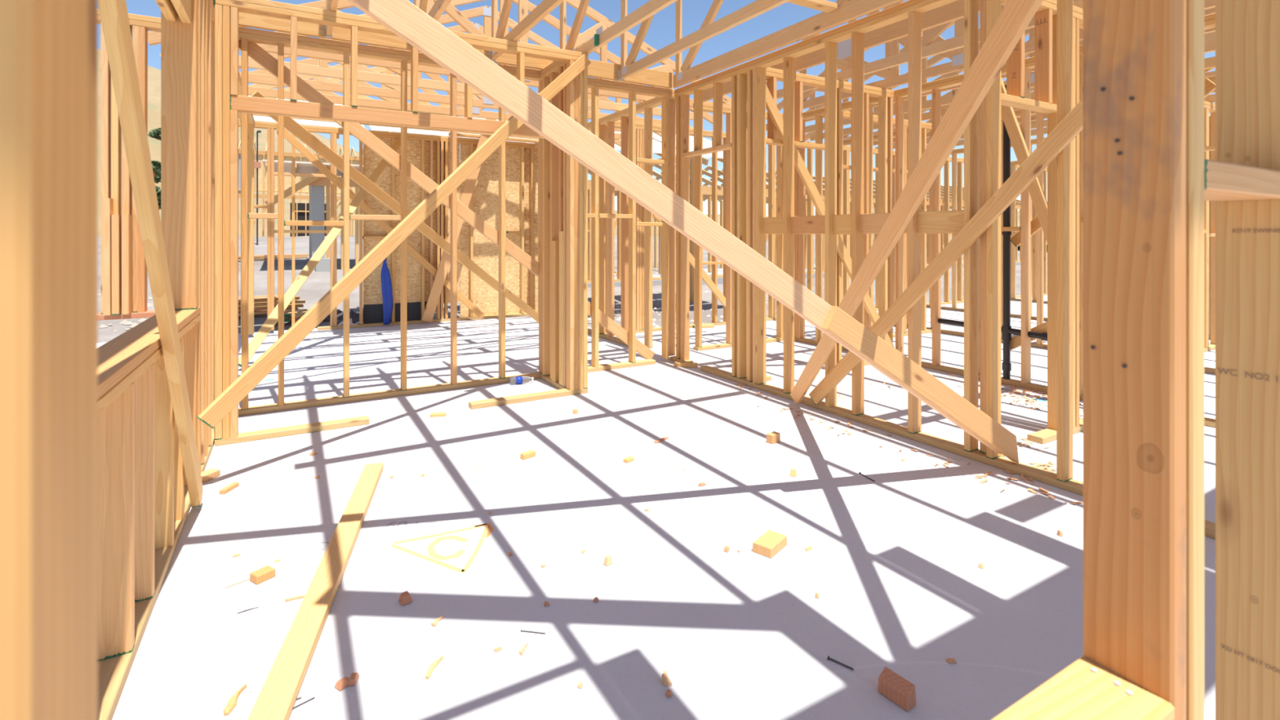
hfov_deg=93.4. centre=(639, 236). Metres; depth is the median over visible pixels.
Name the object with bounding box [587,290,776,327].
rubble
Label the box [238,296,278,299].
lumber
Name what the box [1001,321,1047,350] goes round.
diagonal brace
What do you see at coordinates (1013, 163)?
wall frame
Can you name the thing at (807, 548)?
chip
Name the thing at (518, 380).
water bottle
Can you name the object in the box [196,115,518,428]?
diagonal brace
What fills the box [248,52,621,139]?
roof truss
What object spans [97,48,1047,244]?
hills
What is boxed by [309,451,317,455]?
chip
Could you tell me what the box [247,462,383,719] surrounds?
board
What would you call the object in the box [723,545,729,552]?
chip
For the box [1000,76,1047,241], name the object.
diagonal brace
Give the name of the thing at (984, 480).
wood shavings
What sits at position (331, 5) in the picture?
roof truss
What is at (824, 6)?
board
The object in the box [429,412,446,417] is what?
wood offcut
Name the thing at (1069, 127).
diagonal brace
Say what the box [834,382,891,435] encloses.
wood shavings
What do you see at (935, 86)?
wall frame
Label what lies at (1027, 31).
roof truss
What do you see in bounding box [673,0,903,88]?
roof truss
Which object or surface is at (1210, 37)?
roof truss
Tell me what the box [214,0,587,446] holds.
wall frame
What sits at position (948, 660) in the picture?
chip
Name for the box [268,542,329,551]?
lettering
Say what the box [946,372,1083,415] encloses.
wood shavings
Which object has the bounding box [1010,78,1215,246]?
diagonal brace
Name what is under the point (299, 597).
splinter
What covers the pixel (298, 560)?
lettering
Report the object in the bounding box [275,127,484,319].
diagonal brace
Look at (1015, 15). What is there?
diagonal brace
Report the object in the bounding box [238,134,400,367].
diagonal brace
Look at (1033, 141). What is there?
wall frame
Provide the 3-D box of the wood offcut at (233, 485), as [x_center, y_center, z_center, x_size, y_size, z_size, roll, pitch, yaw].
[-2.037,1.250,2.993,0.028,0.019,0.104,0,0,3]
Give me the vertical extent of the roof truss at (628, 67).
1.645 m
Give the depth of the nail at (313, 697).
1.62 m
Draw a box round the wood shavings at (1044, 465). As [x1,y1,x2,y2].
[1004,436,1056,481]
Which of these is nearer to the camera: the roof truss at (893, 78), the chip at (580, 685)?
the chip at (580, 685)
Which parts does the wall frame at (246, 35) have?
plate, plate, plate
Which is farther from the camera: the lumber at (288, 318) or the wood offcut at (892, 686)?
the lumber at (288, 318)
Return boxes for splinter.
[223,684,247,715]
[225,578,249,588]
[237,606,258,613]
[284,595,305,601]
[424,654,443,679]
[431,615,443,626]
[519,641,528,655]
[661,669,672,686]
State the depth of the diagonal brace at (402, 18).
2.39 m
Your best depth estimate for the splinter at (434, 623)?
1.96 m
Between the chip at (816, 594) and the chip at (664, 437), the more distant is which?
the chip at (664, 437)
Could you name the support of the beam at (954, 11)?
on the wall frame at (1148, 179)
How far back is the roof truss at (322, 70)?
5.99 m
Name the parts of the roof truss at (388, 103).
connector plate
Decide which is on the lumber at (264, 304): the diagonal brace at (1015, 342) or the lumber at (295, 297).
the lumber at (295, 297)
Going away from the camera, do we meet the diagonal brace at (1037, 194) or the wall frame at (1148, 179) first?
the wall frame at (1148, 179)
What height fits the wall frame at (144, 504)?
2.725 m
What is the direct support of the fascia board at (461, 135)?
on the wall frame at (430, 154)
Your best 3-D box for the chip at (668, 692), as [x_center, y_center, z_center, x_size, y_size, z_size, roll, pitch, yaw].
[0.079,1.253,1.655,0.015,0.013,0.017,0,0,31]
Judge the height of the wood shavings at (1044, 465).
0.015 m
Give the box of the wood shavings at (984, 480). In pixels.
[735,383,1083,503]
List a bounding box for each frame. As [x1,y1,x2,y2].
[0,0,1279,719]
[97,0,214,719]
[97,8,160,320]
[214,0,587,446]
[238,26,674,415]
[238,71,254,335]
[238,120,537,330]
[238,140,363,237]
[459,161,824,287]
[533,97,675,355]
[540,61,566,389]
[605,120,1047,333]
[669,0,1215,538]
[693,102,783,351]
[765,67,893,381]
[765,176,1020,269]
[794,13,1215,427]
[843,75,1215,373]
[843,111,932,337]
[926,115,1210,339]
[978,0,1083,457]
[1010,160,1047,303]
[1204,100,1215,351]
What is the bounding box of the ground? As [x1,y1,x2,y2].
[97,235,1047,342]
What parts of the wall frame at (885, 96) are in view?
plate, plate, plate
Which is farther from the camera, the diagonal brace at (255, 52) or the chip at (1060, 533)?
the diagonal brace at (255, 52)
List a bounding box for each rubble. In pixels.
[97,290,153,331]
[321,309,359,325]
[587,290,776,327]
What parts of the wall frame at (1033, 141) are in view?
plate, plate, plate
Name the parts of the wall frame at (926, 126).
plate, plate, plate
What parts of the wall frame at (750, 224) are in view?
plate, plate, plate, plate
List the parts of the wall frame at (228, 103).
plate, plate, plate, plate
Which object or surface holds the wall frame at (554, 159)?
on the floor
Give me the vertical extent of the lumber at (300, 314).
0.049 m
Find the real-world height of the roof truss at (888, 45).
1.256 m
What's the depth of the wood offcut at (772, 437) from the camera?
3.67 m
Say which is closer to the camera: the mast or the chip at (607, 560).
the chip at (607, 560)
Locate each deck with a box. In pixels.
[238,95,767,302]
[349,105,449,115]
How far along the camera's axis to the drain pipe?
5.15 m
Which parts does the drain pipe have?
arm, arm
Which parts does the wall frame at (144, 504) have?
window sill plate, window sill plate, plate, plate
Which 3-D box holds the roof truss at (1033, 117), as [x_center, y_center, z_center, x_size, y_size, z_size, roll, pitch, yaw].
[5.482,-2.061,6.832,0.040,1.256,7.776,0,0,-30]
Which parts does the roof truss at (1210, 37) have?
connector plate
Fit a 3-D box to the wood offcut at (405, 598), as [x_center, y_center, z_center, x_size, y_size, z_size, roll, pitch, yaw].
[-0.808,1.244,2.077,0.036,0.030,0.039,0,0,-41]
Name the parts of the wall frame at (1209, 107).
plate, plate, plate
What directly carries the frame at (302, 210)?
on the ground
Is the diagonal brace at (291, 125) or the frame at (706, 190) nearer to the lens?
the diagonal brace at (291, 125)
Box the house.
[262,159,363,271]
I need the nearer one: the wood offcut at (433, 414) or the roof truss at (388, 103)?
the wood offcut at (433, 414)
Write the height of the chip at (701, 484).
0.011 m
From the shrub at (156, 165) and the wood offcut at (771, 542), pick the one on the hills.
the shrub at (156, 165)
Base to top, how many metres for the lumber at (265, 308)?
0.048 m
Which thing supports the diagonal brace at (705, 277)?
attached to the wall frame at (639, 126)
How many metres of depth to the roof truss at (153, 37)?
5.65 m
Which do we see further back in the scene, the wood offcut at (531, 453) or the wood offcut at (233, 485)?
the wood offcut at (531, 453)
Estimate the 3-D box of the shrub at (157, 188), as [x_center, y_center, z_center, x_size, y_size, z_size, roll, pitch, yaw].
[-35.500,-3.067,44.011,2.244,1.379,2.343,0,0,-30]
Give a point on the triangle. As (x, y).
(431, 551)
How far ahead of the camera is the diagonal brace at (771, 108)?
5.46 m
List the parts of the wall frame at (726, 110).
plate, plate, plate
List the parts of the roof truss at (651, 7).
connector plate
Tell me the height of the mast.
5.924 m
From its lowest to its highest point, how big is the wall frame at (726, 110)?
2.725 m
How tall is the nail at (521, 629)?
0.006 m
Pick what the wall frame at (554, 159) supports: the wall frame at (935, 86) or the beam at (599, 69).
the beam at (599, 69)
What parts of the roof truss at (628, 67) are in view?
connector plate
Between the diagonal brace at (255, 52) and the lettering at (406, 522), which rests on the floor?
the lettering at (406, 522)
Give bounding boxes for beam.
[238,12,671,88]
[702,0,1005,102]
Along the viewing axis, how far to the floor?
2.38 m
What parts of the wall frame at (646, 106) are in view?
plate, plate, plate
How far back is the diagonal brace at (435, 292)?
8.70 m
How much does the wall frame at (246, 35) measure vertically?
2.725 m
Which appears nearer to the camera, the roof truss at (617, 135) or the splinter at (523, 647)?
the splinter at (523, 647)
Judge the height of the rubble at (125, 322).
0.474 m
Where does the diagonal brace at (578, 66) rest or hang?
attached to the wall frame at (228, 103)
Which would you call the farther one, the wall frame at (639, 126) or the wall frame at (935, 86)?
the wall frame at (639, 126)
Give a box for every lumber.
[238,253,309,257]
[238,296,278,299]
[238,296,299,302]
[238,300,305,307]
[238,303,301,308]
[238,304,303,311]
[238,308,299,315]
[253,256,305,259]
[284,308,296,313]
[284,308,306,317]
[284,316,299,321]
[294,310,308,316]
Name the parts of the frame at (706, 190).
plate, plate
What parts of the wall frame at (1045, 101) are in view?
plate, plate, plate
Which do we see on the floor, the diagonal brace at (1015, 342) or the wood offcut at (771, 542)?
the wood offcut at (771, 542)
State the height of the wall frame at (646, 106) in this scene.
2.725 m
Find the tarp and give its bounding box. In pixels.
[381,257,392,324]
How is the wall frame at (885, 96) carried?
on the floor
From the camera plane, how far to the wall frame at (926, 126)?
7.60 m
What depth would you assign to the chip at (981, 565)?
2.29 m
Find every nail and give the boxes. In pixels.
[292,697,315,709]
[520,629,545,633]
[827,655,853,670]
[858,471,875,481]
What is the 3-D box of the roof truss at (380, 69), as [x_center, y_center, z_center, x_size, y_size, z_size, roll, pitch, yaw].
[-2.661,-2.020,8.508,5.773,1.230,0.040,0,0,-30]
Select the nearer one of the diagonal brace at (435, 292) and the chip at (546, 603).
the chip at (546, 603)
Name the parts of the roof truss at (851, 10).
connector plate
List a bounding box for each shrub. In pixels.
[147,127,160,137]
[151,160,160,176]
[153,173,160,183]
[155,185,160,200]
[157,200,160,210]
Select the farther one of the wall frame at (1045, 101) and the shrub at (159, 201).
the shrub at (159, 201)
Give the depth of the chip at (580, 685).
1.68 m
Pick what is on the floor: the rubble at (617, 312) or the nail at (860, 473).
the nail at (860, 473)
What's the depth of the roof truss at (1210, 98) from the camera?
8.19 m
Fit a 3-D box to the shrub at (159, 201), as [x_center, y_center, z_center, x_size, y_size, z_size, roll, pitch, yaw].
[-36.051,-2.448,45.956,2.382,1.346,2.302,0,0,-30]
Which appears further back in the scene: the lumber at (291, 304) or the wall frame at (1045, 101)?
the lumber at (291, 304)
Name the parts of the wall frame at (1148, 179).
window sill plate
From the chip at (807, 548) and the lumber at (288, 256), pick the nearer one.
the chip at (807, 548)
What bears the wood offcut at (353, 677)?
on the floor
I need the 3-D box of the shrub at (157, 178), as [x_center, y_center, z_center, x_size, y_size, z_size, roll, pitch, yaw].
[-39.082,-4.869,49.993,2.409,1.426,2.488,0,0,-30]
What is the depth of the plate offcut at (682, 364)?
5.79 m
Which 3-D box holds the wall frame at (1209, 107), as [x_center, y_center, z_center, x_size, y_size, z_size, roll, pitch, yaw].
[6.082,-0.103,6.565,2.300,2.725,0.089,0,0,-30]
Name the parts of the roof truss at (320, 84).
connector plate, connector plate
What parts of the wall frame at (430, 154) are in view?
plate, plate, strand board panel, plate, strand board panel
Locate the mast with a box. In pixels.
[253,129,261,244]
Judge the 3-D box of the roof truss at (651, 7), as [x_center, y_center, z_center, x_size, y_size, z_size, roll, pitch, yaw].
[0.574,-2.211,3.102,0.072,1.644,5.225,0,0,-30]
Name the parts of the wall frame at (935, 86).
plate, plate, plate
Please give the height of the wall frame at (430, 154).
2.740 m
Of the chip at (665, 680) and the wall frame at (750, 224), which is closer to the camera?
the chip at (665, 680)
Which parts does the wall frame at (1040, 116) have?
plate, plate, plate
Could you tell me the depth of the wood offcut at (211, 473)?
3.13 m
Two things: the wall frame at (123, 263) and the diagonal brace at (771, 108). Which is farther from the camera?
the diagonal brace at (771, 108)
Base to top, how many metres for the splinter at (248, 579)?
0.003 m
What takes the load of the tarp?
on the floor
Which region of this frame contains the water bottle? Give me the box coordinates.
[509,376,533,384]
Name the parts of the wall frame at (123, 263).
rail, plate, plate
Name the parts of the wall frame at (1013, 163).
plate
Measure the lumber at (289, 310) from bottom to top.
0.049 m
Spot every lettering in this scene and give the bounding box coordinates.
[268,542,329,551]
[274,559,317,570]
[386,521,444,528]
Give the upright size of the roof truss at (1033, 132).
1.256 m
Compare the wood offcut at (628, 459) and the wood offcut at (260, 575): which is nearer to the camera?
the wood offcut at (260, 575)
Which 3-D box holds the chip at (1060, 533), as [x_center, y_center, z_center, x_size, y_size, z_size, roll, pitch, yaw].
[1.768,1.249,2.540,0.016,0.021,0.023,0,0,8]
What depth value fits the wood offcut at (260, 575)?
2.21 m
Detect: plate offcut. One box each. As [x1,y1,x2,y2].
[674,361,697,368]
[693,324,714,328]
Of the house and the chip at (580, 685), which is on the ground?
the house
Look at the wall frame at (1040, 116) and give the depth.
6.83 m
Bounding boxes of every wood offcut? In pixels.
[200,468,220,482]
[218,481,239,493]
[249,564,275,584]
[333,676,349,691]
[347,672,359,686]
[398,591,412,605]
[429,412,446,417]
[520,449,535,459]
[572,408,578,413]
[623,456,634,462]
[751,529,787,558]
[766,431,780,444]
[789,467,796,476]
[877,666,915,711]
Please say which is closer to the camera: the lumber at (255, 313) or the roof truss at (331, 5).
the roof truss at (331, 5)
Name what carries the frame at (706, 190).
on the ground
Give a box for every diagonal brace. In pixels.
[97,0,203,507]
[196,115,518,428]
[238,40,654,359]
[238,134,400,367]
[250,90,538,322]
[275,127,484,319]
[346,0,1001,453]
[421,118,496,322]
[513,53,591,133]
[652,213,725,306]
[765,84,894,347]
[790,0,1043,404]
[808,97,1083,404]
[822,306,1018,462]
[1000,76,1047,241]
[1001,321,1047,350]
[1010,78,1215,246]
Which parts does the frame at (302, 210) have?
sheathing panel, plate, plate, plate, doorway, sheathing panel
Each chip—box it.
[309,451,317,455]
[493,646,502,652]
[543,600,549,606]
[577,681,582,688]
[593,596,598,602]
[603,554,612,565]
[653,436,668,443]
[665,688,671,697]
[697,482,706,486]
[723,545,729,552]
[804,545,813,551]
[814,591,820,598]
[946,657,956,662]
[977,562,984,568]
[1057,529,1062,536]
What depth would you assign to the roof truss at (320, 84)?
6.60 m
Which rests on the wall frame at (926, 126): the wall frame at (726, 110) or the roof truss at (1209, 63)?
the roof truss at (1209, 63)
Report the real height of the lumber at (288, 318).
0.049 m
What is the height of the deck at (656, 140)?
3.988 m
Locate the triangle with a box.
[391,523,493,573]
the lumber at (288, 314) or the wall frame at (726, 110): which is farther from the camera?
the lumber at (288, 314)
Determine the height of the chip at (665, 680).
0.020 m
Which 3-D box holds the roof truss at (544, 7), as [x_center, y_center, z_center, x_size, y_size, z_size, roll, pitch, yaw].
[0.059,-2.211,2.805,0.040,1.645,5.225,0,0,-30]
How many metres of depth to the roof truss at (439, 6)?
4.04 m
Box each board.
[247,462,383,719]
[448,132,538,142]
[786,0,837,12]
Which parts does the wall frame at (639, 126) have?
window sill plate, plate, plate, plate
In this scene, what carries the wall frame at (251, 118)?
on the floor
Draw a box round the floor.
[97,294,1215,719]
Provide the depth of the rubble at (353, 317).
10.70 m
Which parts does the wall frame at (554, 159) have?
plate, plate, plate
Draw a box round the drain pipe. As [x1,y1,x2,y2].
[937,84,1047,379]
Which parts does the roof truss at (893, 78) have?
connector plate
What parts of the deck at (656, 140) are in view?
deck panel, deck panel, deck panel, deck panel, deck panel, deck panel, deck panel, deck panel, post, deck panel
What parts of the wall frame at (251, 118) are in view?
plate, plate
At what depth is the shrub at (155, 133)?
69.08 m
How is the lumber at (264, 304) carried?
on the lumber at (265, 308)
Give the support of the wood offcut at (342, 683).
on the floor
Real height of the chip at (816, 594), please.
0.017 m
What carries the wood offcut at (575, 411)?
on the floor
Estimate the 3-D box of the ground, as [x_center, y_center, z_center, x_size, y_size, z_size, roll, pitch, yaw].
[-2.568,0.796,33.447,149.000,1.665,84.500,0,0,-30]
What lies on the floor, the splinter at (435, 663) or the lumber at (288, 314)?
the splinter at (435, 663)
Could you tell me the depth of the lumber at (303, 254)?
21.88 m
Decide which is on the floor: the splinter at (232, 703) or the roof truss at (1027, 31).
the splinter at (232, 703)
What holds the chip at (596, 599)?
on the floor
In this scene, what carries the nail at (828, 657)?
on the floor
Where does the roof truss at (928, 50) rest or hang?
on the wall frame at (726, 110)
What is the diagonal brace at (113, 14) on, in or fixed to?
attached to the wall frame at (144, 504)
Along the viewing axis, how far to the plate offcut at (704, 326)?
8.26 m
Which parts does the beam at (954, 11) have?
connector plate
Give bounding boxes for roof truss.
[147,0,731,107]
[160,0,713,124]
[238,5,693,128]
[248,22,661,136]
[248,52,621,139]
[252,66,621,146]
[325,0,338,35]
[413,0,451,21]
[490,0,564,60]
[560,0,677,54]
[620,0,790,79]
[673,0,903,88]
[765,0,1083,99]
[765,4,1215,130]
[782,0,1215,119]
[804,22,1215,133]
[804,28,1215,141]
[843,0,1215,140]
[849,53,1215,146]
[874,67,1215,149]
[926,87,1215,146]

